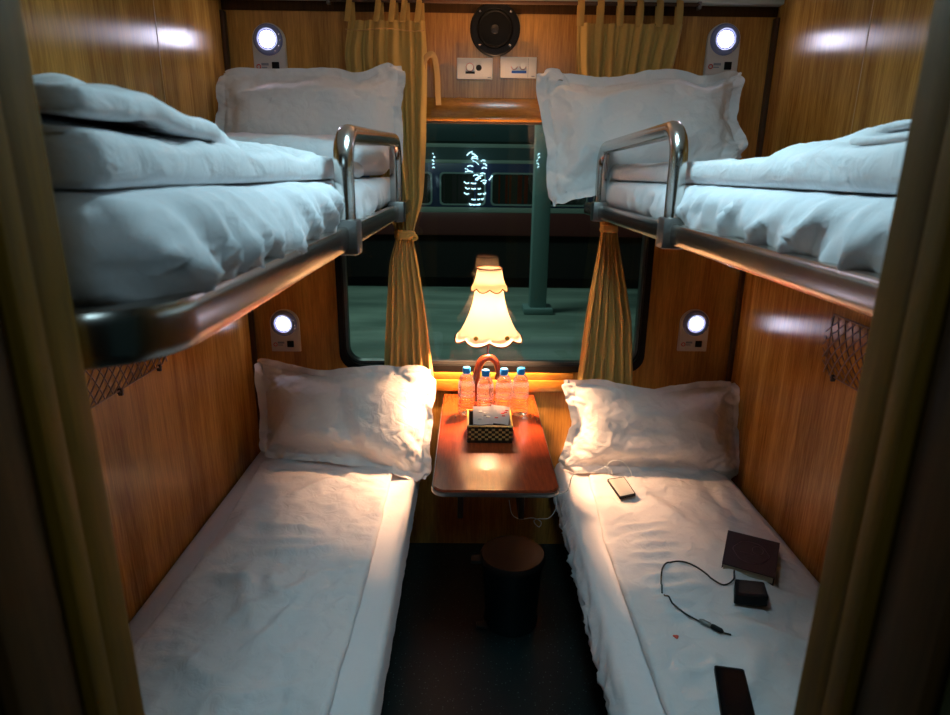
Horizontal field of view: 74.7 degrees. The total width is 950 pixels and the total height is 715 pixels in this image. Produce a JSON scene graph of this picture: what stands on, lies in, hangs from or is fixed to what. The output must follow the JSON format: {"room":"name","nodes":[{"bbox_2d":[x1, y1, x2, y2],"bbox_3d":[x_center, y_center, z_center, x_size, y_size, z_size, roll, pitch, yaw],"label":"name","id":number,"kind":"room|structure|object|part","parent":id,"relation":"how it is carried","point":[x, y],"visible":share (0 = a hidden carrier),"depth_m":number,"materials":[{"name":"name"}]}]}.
{"room":"train carriage","nodes":[
{"label":"train carriage","id":0,"kind":"room"},
{"bbox_2d":[20,0,260,622],"bbox_3d":[-0.922,0.066,1.499,0.050,2.200,2.215,1,17,0],"label":"wall","id":1,"kind":"structure","parent":0,"point":[179,438],"depth_m":1.78,"materials":[{"name":"brown wood"}]},
{"bbox_2d":[85,356,166,408],"bbox_3d":[-0.876,0.029,1.397,0.029,0.217,0.774,1,17,0],"label":"net","id":2,"kind":"object","parent":1,"relation":"attached to","point":[120,391],"visible":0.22,"depth_m":1.53,"materials":[{"name":"brown fabric"}]},
{"bbox_2d":[153,0,165,103],"bbox_3d":[-0.890,-0.797,1.772,0.001,0.700,0.002,1,17,0],"label":"trim","id":3,"kind":"structure","parent":1,"relation":"attached to","point":[153,0],"depth_m":1.75,"materials":[{"name":"brown wood"}]},
{"bbox_2d":[219,10,259,425],"bbox_3d":[-0.895,-0.190,2.479,0.014,2.135,0.030,1,17,0],"label":"trim","id":4,"kind":"structure","parent":1,"relation":"attached to","point":[223,21],"depth_m":2.47,"materials":[{"name":"brown wood"}]},
{"bbox_2d":[74,124,410,369],"bbox_3d":[-0.551,-0.381,1.331,0.677,0.256,1.944,1,17,0],"label":"bunk guard rail","id":5,"kind":"object","parent":1,"relation":"attached to","point":[140,331],"visible":0.45,"depth_m":0.58,"materials":[{"name":"silver metal"}]},
{"bbox_2d":[53,177,390,307],"bbox_3d":[-0.549,-0.338,1.349,0.675,0.104,1.897,1,17,0],"label":"mattress","id":6,"kind":"object","parent":5,"relation":"on","point":[121,245],"visible":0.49,"depth_m":0.51,"materials":[{"name":"white fabric"}]},
{"bbox_2d":[33,73,363,188],"bbox_3d":[-0.560,-0.345,0.975,0.585,0.124,1.134,1,17,0],"label":"quilt","id":7,"kind":"object","parent":6,"relation":"on","point":[97,136],"visible":0.87,"depth_m":0.54,"materials":[{"name":"white fabric"}]},
{"bbox_2d":[225,132,389,175],"bbox_3d":[-0.565,-0.600,1.812,0.575,0.129,0.587,1,17,0],"label":"folded blanket","id":8,"kind":"object","parent":6,"relation":"on","point":[374,160],"visible":0.38,"depth_m":1.56,"materials":[{"name":"white fabric"}]},
{"bbox_2d":[215,63,405,168],"bbox_3d":[-0.562,-0.822,2.119,0.649,0.356,0.133,1,17,0],"label":"pillow","id":9,"kind":"object","parent":6,"relation":"on","point":[321,100],"visible":0.77,"depth_m":2.09,"materials":[{"name":"white fabric"}]},
{"bbox_3d":[-0.551,-0.285,1.352,0.643,0.044,1.930,1,17,0],"label":"rail","id":10,"kind":"part","parent":5,"relation":"part of","materials":[{"name":"silver metal"}]},
{"bbox_3d":[-0.238,-0.438,1.506,0.037,0.238,0.837,1,17,0],"label":"guard rail","id":11,"kind":"part","parent":5,"relation":"part of","materials":[{"name":"silver metal"}]},
{"bbox_2d":[381,543,607,714],"bbox_3d":[0.073,1.370,1.100,2.160,0.050,3.730,1,17,0],"label":"floor","id":12,"kind":"structure","parent":0,"point":[441,663],"depth_m":2.17,"materials":[{"name":"carpet"}]},
{"bbox_2d":[471,535,545,637],"bbox_3d":[0.134,0.838,2.288,0.238,0.294,0.239,12,20,32],"label":"waste bin","id":13,"kind":"object","parent":12,"relation":"on","point":[513,565],"visible":1,"depth_m":2.22,"materials":[{"name":"black plastic"}]},
{"bbox_3d":[0.136,0.713,2.251,0.238,0.032,0.238,1,17,0],"label":"bin lid","id":14,"kind":"part","parent":13,"relation":"part of","materials":[{"name":"grey"}]},
{"bbox_3d":[0.700,0.976,1.821,0.697,0.310,1.930,1,17,0],"label":"bunk","id":15,"kind":"object","parent":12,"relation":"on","visible":0},
{"bbox_2d":[553,462,818,714],"bbox_3d":[0.682,0.770,1.757,0.737,0.120,1.925,1,17,0],"label":"mattress","id":16,"kind":"object","parent":15,"relation":"on","point":[624,675],"visible":0.2,"depth_m":1.79,"materials":[{"name":"white fabric"}]},
{"bbox_2d":[558,379,739,479],"bbox_3d":[0.711,0.290,2.472,0.737,0.385,0.156,1,17,0],"label":"pillow","id":17,"kind":"object","parent":16,"relation":"on","point":[691,428],"visible":1,"depth_m":2.46,"materials":[{"name":"white fabric"}]},
{"bbox_2d":[589,470,818,714],"bbox_3d":[0.719,0.702,1.683,0.594,0.052,1.789,1,17,0],"label":"sheet","id":18,"kind":"object","parent":16,"relation":"on","point":[671,516],"visible":0.78,"depth_m":1.77,"materials":[{"name":"white fabric"}]},
{"bbox_2d":[607,477,635,498],"bbox_3d":[0.556,0.492,2.354,0.073,0.009,0.155,-1,17,-7],"label":"phone","id":19,"kind":"object","parent":18,"relation":"on","point":[621,487],"visible":1,"depth_m":2.35,"materials":[{"name":"white plastic"}]},
{"bbox_2d":[509,460,631,526],"bbox_3d":[0.358,0.507,2.404,0.458,0.305,0.142,1,17,0],"label":"charging cable","id":20,"kind":"object","parent":19,"relation":"attached to","point":[606,467],"visible":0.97,"depth_m":2.35,"materials":[{"name":"white plastic"}]},
{"bbox_2d":[660,560,768,634],"bbox_3d":[0.652,0.652,1.771,0.263,0.046,0.296,-12,20,-35],"label":"charger","id":21,"kind":"object","parent":18,"relation":"on","point":[746,592],"visible":1,"depth_m":1.71,"materials":[{"name":"black plastic"}]},
{"bbox_3d":[0.765,0.642,1.731,0.075,0.001,0.058,1,17,0],"label":"panel","id":22,"kind":"part","parent":21,"relation":"part of","materials":[{"name":"grey plastic"}]},
{"bbox_2d":[714,665,754,714],"bbox_3d":[0.579,0.755,1.393,0.072,0.009,0.162,4,17,12],"label":"smartphone","id":23,"kind":"object","parent":18,"relation":"on","point":[734,698],"visible":1,"depth_m":1.40,"materials":[{"name":"black glass"}]},
{"bbox_2d":[721,530,779,585],"bbox_3d":[0.844,0.610,1.908,0.153,0.029,0.203,9,19,26],"label":"book","id":24,"kind":"object","parent":18,"relation":"on","point":[754,557],"visible":1,"depth_m":1.89,"materials":[{"name":"brown leather"}]},
{"bbox_3d":[-0.576,0.937,1.803,0.657,0.365,1.930,1,17,0],"label":"bunk","id":25,"kind":"object","parent":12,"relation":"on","visible":0},
{"bbox_2d":[129,451,419,714],"bbox_3d":[-0.560,0.706,1.732,0.682,0.118,1.925,1,17,0],"label":"mattress","id":26,"kind":"object","parent":25,"relation":"on","point":[360,687],"visible":0.26,"depth_m":1.73,"materials":[{"name":"white fabric"}]},
{"bbox_2d":[133,459,391,714],"bbox_3d":[-0.570,0.643,1.624,0.541,0.059,1.721,1,17,0],"label":"sheet","id":27,"kind":"object","parent":26,"relation":"on","point":[263,622],"visible":0.97,"depth_m":1.63,"materials":[{"name":"white fabric"}]},
{"bbox_2d":[254,358,435,481],"bbox_3d":[-0.511,0.240,2.412,0.712,0.421,0.232,1,17,0],"label":"pillow","id":28,"kind":"object","parent":26,"relation":"on","point":[378,416],"visible":1,"depth_m":2.39,"materials":[{"name":"white fabric"}]},
{"bbox_2d":[224,10,776,543],"bbox_3d":[0.078,-0.225,2.521,1.960,2.200,0.060,1,17,0],"label":"wall","id":29,"kind":"structure","parent":0,"point":[683,280],"depth_m":2.47,"materials":[{"name":"brown wood"}]},
{"bbox_2d":[252,23,287,68],"bbox_3d":[-0.732,-1.094,2.208,0.116,0.173,0.037,1,17,0],"label":"reading lamp","id":30,"kind":"object","parent":29,"relation":"attached to","point":[268,40],"visible":0.91,"depth_m":2.20,"materials":[{"name":"beige plastic"}]},
{"bbox_2d":[272,62,279,68],"bbox_3d":[-0.712,-1.042,2.221,0.026,0.026,0.006,1,17,0],"label":"switch","id":31,"kind":"object","parent":30,"relation":"attached to","point":[275,65],"depth_m":2.22,"materials":[{"name":"black plastic"}]},
{"bbox_2d":[270,309,301,350],"bbox_3d":[-0.766,-0.107,2.501,0.116,0.173,0.037,1,17,0],"label":"reading lamp","id":32,"kind":"object","parent":29,"relation":"attached to","point":[284,323],"visible":1,"depth_m":2.50,"materials":[{"name":"beige plastic"}]},
{"bbox_2d":[287,341,293,346],"bbox_3d":[-0.746,-0.054,2.514,0.026,0.026,0.006,1,17,0],"label":"switch","id":33,"kind":"object","parent":32,"relation":"attached to","point":[289,343],"depth_m":2.51,"materials":[{"name":"black plastic"}]},
{"bbox_2d":[457,58,492,79],"bbox_3d":[-0.001,-1.040,2.240,0.129,0.071,0.013,1,17,0],"label":"wall socket","id":34,"kind":"object","parent":29,"relation":"attached to","point":[467,68],"visible":1,"depth_m":2.24,"materials":[{"name":"white plastic"}]},
{"bbox_2d":[426,97,541,121],"bbox_3d":[0.124,-0.904,2.272,0.735,0.080,0.030,1,17,0],"label":"trim","id":35,"kind":"structure","parent":29,"relation":"attached to","point":[450,109],"depth_m":2.27,"materials":[{"name":"brown wood"}]},
{"bbox_2d":[335,121,654,371],"bbox_3d":[0.075,-0.427,2.449,1.246,0.993,0.062,1,17,0],"label":"window","id":36,"kind":"structure","parent":29,"relation":"in","point":[347,356],"depth_m":2.53,"materials":[{"name":"black rubber"}]},
{"bbox_3d":[0.075,-0.427,2.449,1.246,0.993,0.062,1,17,0],"label":"rubber frame","id":37,"kind":"part","parent":36,"relation":"part of","materials":[{"name":"black rubber"}]},
{"bbox_2d":[470,4,519,56],"bbox_3d":[0.071,-1.163,2.202,0.178,0.178,0.016,1,17,0],"label":"wall speaker","id":38,"kind":"object","parent":29,"relation":"attached to","point":[494,28],"visible":0.98,"depth_m":2.20,"materials":[{"name":"black plastic"}]},
{"bbox_2d":[432,394,558,518],"bbox_3d":[0.057,0.409,2.229,0.376,0.300,0.839,1,17,0],"label":"folding table","id":39,"kind":"object","parent":29,"relation":"attached to","point":[520,469],"visible":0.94,"depth_m":1.97,"materials":[{"name":"varnished wood"},{"name":"metal"}]},
{"bbox_2d":[458,366,474,415],"bbox_3d":[-0.032,0.124,2.331,0.063,0.184,0.063,1,17,0],"label":"water bottle","id":40,"kind":"object","parent":39,"relation":"on","point":[466,383],"visible":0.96,"depth_m":2.31,"materials":[{"name":"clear plastic"}]},
{"bbox_2d":[477,369,493,406],"bbox_3d":[0.038,0.133,2.303,0.063,0.184,0.063,1,17,0],"label":"water bottle","id":41,"kind":"object","parent":39,"relation":"on","point":[485,386],"visible":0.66,"depth_m":2.28,"materials":[{"name":"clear plastic"}]},
{"bbox_2d":[454,266,522,405],"bbox_3d":[0.051,-0.077,2.392,0.261,0.538,0.261,16,23,42],"label":"table lamp","id":42,"kind":"object","parent":39,"relation":"on","point":[488,322],"visible":0.94,"depth_m":2.30,"materials":[{"name":"beige fabric"}]},
{"bbox_3d":[0.052,-0.172,2.364,0.255,0.214,0.255,1,17,0],"label":"lamp shade","id":43,"kind":"part","parent":42,"relation":"part of","materials":[{"name":"fabric"}]},
{"bbox_3d":[0.051,-0.078,2.392,0.261,0.022,0.261,1,17,0],"label":"braid trim","id":44,"kind":"part","parent":42,"relation":"part of","materials":[{"name":"brown fabric"}]},
{"bbox_3d":[0.054,-0.293,2.328,0.142,0.088,0.142,1,17,0],"label":"braid trim","id":45,"kind":"part","parent":42,"relation":"part of","materials":[{"name":"brown fabric"}]},
{"bbox_2d":[467,409,512,442],"bbox_3d":[0.050,0.237,2.162,0.157,0.068,0.147,1,17,0],"label":"wicker basket","id":46,"kind":"object","parent":39,"relation":"on","point":[486,433],"visible":0.77,"depth_m":2.10,"materials":[{"name":"black wicker"}]},
{"bbox_2d":[473,406,492,424],"bbox_3d":[0.028,0.204,2.188,0.071,0.053,0.044,1,17,0],"label":"packet","id":47,"kind":"object","parent":46,"relation":"in","point":[482,415],"visible":1,"depth_m":2.19,"materials":[{"name":"white paper"}]},
{"bbox_2d":[491,404,509,424],"bbox_3d":[0.087,0.202,2.196,0.075,0.061,0.044,1,17,0],"label":"packet","id":48,"kind":"object","parent":46,"relation":"in","point":[500,413],"visible":1,"depth_m":2.19,"materials":[{"name":"white paper"}]},
{"bbox_2d":[495,368,511,409],"bbox_3d":[0.107,0.130,2.318,0.063,0.184,0.063,1,17,0],"label":"water bottle","id":49,"kind":"object","parent":39,"relation":"on","point":[503,389],"visible":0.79,"depth_m":2.29,"materials":[{"name":"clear plastic"}]},
{"bbox_2d":[512,367,528,416],"bbox_3d":[0.170,0.127,2.328,0.063,0.184,0.063,1,17,0],"label":"water bottle","id":50,"kind":"object","parent":39,"relation":"on","point":[520,385],"visible":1,"depth_m":2.31,"materials":[{"name":"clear plastic"}]},
{"bbox_2d":[221,0,778,16],"bbox_3d":[0.090,-1.230,2.189,1.960,0.035,0.005,1,17,0],"label":"trim","id":51,"kind":"structure","parent":29,"relation":"attached to","point":[275,5],"depth_m":2.19,"materials":[{"name":"brown wood"}]},
{"bbox_2d":[433,371,572,391],"bbox_3d":[0.074,0.100,2.570,0.660,0.078,0.030,1,17,0],"label":"trim","id":52,"kind":"structure","parent":29,"relation":"attached to","point":[445,381],"depth_m":2.56,"materials":[{"name":"brown wood"}]},
{"bbox_2d":[326,0,701,9],"bbox_3d":[0.135,-1.223,2.146,1.292,0.023,0.021,1,17,0],"label":"curtain rod","id":53,"kind":"object","parent":29,"relation":"attached to","point":[698,5],"visible":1,"depth_m":2.14,"materials":[{"name":"brown"}]},
{"bbox_2d":[344,0,433,377],"bbox_3d":[-0.310,-0.577,2.313,0.303,1.384,0.076,2,17,3],"label":"curtain","id":54,"kind":"object","parent":53,"relation":"hanging from","point":[369,44],"visible":0.71,"depth_m":2.25,"materials":[{"name":"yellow fabric"}]},
{"bbox_2d":[424,51,440,104],"bbox_3d":[-0.157,-0.985,2.196,0.075,0.174,0.020,1,17,0],"label":"strap","id":55,"kind":"object","parent":54,"relation":"attached to","point":[429,54],"visible":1,"depth_m":2.19,"materials":[{"name":"brown"}]},
{"bbox_3d":[0.135,-1.223,2.141,1.280,0.012,0.012,1,17,0],"label":"rod","id":56,"kind":"part","parent":53,"relation":"part of","materials":[{"name":"brown"}]},
{"bbox_2d":[577,0,683,385],"bbox_3d":[0.527,-0.553,2.327,0.368,1.409,0.058,1,17,0],"label":"curtain","id":57,"kind":"object","parent":53,"relation":"hanging from","point":[618,49],"visible":0.54,"depth_m":2.20,"materials":[{"name":"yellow fabric"}]},
{"bbox_2d":[500,57,536,78],"bbox_3d":[0.157,-1.044,2.240,0.130,0.071,0.012,1,17,0],"label":"wall socket","id":58,"kind":"object","parent":29,"relation":"attached to","point":[510,67],"visible":1,"depth_m":2.24,"materials":[{"name":"white plastic"}]},
{"bbox_2d":[303,0,784,6],"bbox_3d":[0.090,-1.251,2.162,1.960,0.027,0.045,1,17,0],"label":"trim","id":59,"kind":"structure","parent":29,"relation":"attached to","point":[734,3],"depth_m":2.15,"materials":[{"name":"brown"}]},
{"bbox_2d":[677,309,709,350],"bbox_3d":[0.886,-0.107,2.509,0.116,0.173,0.037,1,17,0],"label":"reading lamp","id":60,"kind":"object","parent":29,"relation":"attached to","point":[694,323],"visible":1,"depth_m":2.50,"materials":[{"name":"beige plastic"}]},
{"bbox_2d":[695,341,701,346],"bbox_3d":[0.906,-0.055,2.522,0.026,0.026,0.006,1,17,0],"label":"switch","id":61,"kind":"object","parent":60,"relation":"attached to","point":[697,343],"depth_m":2.52,"materials":[{"name":"black plastic"}]},
{"bbox_2d":[703,23,740,74],"bbox_3d":[0.885,-1.097,2.215,0.116,0.173,0.037,1,17,0],"label":"reading lamp","id":62,"kind":"object","parent":29,"relation":"attached to","point":[723,41],"visible":1,"depth_m":2.21,"materials":[{"name":"beige plastic"}]},
{"bbox_2d":[724,62,731,69],"bbox_3d":[0.906,-1.045,2.228,0.026,0.026,0.006,1,17,0],"label":"switch","id":63,"kind":"object","parent":62,"relation":"attached to","point":[727,65],"depth_m":2.23,"materials":[{"name":"black plastic"}]},
{"bbox_2d":[731,0,933,582],"bbox_3d":[1.088,0.085,1.514,0.050,2.200,2.215,1,17,0],"label":"wall","id":64,"kind":"structure","parent":0,"point":[794,422],"depth_m":1.97,"materials":[{"name":"brown wood"}]},
{"bbox_2d":[584,121,879,316],"bbox_3d":[0.728,-0.371,1.346,0.677,0.258,1.934,1,17,0],"label":"bunk guard rail","id":65,"kind":"object","parent":64,"relation":"attached to","point":[852,289],"visible":0.45,"depth_m":1.09,"materials":[{"name":"silver metal"}]},
{"bbox_3d":[0.413,-0.474,1.650,0.037,0.240,0.807,1,17,0],"label":"guard rail","id":66,"kind":"part","parent":65,"relation":"part of","materials":[{"name":"silver metal"}]},
{"bbox_3d":[0.726,-0.274,1.367,0.643,0.044,1.920,1,17,0],"label":"rail","id":67,"kind":"part","parent":65,"relation":"part of","materials":[{"name":"silver metal"}]},
{"bbox_2d":[594,180,895,273],"bbox_3d":[0.727,-0.325,1.364,0.668,0.103,1.887,1,17,0],"label":"mattress","id":68,"kind":"object","parent":65,"relation":"on","point":[848,230],"visible":0.52,"depth_m":0.84,"materials":[{"name":"white fabric"}]},
{"bbox_2d":[536,68,747,205],"bbox_3d":[0.562,-0.733,2.072,0.713,0.447,0.204,0,17,-3],"label":"pillow","id":69,"kind":"object","parent":68,"relation":"on","point":[579,113],"visible":0.83,"depth_m":2.02,"materials":[{"name":"white fabric"}]},
{"bbox_2d":[609,119,910,194],"bbox_3d":[0.739,-0.400,1.288,0.598,0.088,1.759,1,17,0],"label":"quilt","id":70,"kind":"object","parent":68,"relation":"on","point":[867,160],"visible":0.84,"depth_m":0.84,"materials":[{"name":"white fabric"}]},
{"bbox_2d":[725,17,779,381],"bbox_3d":[1.051,-0.172,2.494,0.014,2.135,0.030,1,17,0],"label":"trim","id":71,"kind":"structure","parent":64,"relation":"attached to","point":[775,26],"depth_m":2.29,"materials":[{"name":"brown wood"}]},
{"bbox_2d":[822,314,869,390],"bbox_3d":[1.043,0.071,1.484,0.029,0.192,0.759,1,17,0],"label":"net","id":72,"kind":"object","parent":64,"relation":"attached to","point":[834,377],"visible":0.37,"depth_m":1.75,"materials":[{"name":"brown fabric"}]},
{"bbox_2d":[850,0,873,133],"bbox_3d":[1.069,-0.761,1.730,0.001,0.700,0.002,1,17,0],"label":"trim","id":73,"kind":"structure","parent":64,"relation":"attached to","point":[873,0],"depth_m":1.72,"materials":[{"name":"brown wood"}]},
{"bbox_3d":[0.088,0.381,0.478,1.960,2.200,0.070,1,17,0],"label":"wall","id":74,"kind":"structure","parent":0,"visible":0},
{"bbox_2d":[0,0,949,714],"bbox_3d":[-0.004,0.389,0.448,1.116,2.199,0.157,1,17,0],"label":"door frame","id":75,"kind":"structure","parent":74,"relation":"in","point":[879,639],"depth_m":0.37,"materials":[{"name":"brown wood"}]},
{"bbox_3d":[-0.303,0.389,0.436,0.080,2.199,0.048,1,17,0],"label":"casing","id":76,"kind":"part","parent":75,"relation":"part of","materials":[{"name":"brown wood"}]},
{"bbox_3d":[0.294,0.395,0.441,0.080,2.199,0.048,1,17,0],"label":"casing","id":77,"kind":"part","parent":75,"relation":"part of","materials":[{"name":"brown wood"}]},
{"label":"outside","id":78,"kind":"structure","parent":0,"visible":0},
{"bbox_2d":[347,276,638,288],"bbox_3d":[-0.102,-0.601,13.981,32.000,0.400,20.850,1,17,0],"label":"ballast","id":79,"kind":"structure","parent":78,"point":[352,280],"depth_m":19.02,"materials":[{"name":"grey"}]},
{"bbox_2d":[346,124,642,278],"bbox_3d":[0.923,-3.858,14.804,26.000,3.600,2.630,1,17,0],"label":"carriage","id":80,"kind":"object","parent":79,"relation":"on","point":[455,237],"visible":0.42,"depth_m":13.72,"materials":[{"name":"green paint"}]},
{"bbox_3d":[-1.428,-3.673,13.498,0.940,0.635,0.008,1,17,0],"label":"pane","id":81,"kind":"part","parent":80,"relation":"part of","materials":[{"name":"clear glass"}]},
{"bbox_2d":[432,153,434,167],"bbox_3d":[-0.883,-4.212,13.303,0.074,0.310,0.060,1,17,0],"label":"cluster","id":82,"kind":"object","parent":80,"relation":"attached to","point":[433,160],"visible":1,"depth_m":13.31,"materials":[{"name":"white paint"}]},
{"bbox_3d":[-0.269,-3.662,13.507,0.940,0.635,0.008,1,17,0],"label":"pane","id":83,"kind":"part","parent":80,"relation":"part of","materials":[{"name":"clear glass"}]},
{"bbox_2d":[464,151,492,207],"bbox_3d":[0.072,-3.832,13.418,0.626,1.170,0.063,1,17,0],"label":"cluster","id":84,"kind":"object","parent":80,"relation":"attached to","point":[475,156],"visible":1,"depth_m":13.40,"materials":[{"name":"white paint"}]},
{"bbox_3d":[0.934,-4.724,14.559,26.000,0.400,2.606,1,17,0],"label":"cornice","id":85,"kind":"part","parent":80,"relation":"part of","materials":[{"name":"grey paint"}]},
{"bbox_3d":[0.841,-3.651,13.516,0.940,0.635,0.008,1,17,0],"label":"pane","id":86,"kind":"part","parent":80,"relation":"part of","materials":[{"name":"clear glass"}]},
{"bbox_3d":[1.961,-3.641,13.524,0.940,0.635,0.008,1,17,0],"label":"pane","id":87,"kind":"part","parent":80,"relation":"part of","materials":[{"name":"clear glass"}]},
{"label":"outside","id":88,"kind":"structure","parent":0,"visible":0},
{"bbox_2d":[348,286,637,359],"bbox_3d":[-0.063,-0.073,8.245,28.000,0.150,8.950,1,17,0],"label":"platform","id":89,"kind":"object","parent":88,"point":[559,335],"visible":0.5,"depth_m":9.58,"materials":[{"name":"concrete"}]},
{"bbox_2d":[522,125,552,314],"bbox_3d":[1.058,-3.248,9.587,0.480,5.200,0.460,1,17,0],"label":"pillar","id":90,"kind":"structure","parent":89,"relation":"on","point":[541,203],"depth_m":9.85,"materials":[{"name":"teal metal"}]}
]}

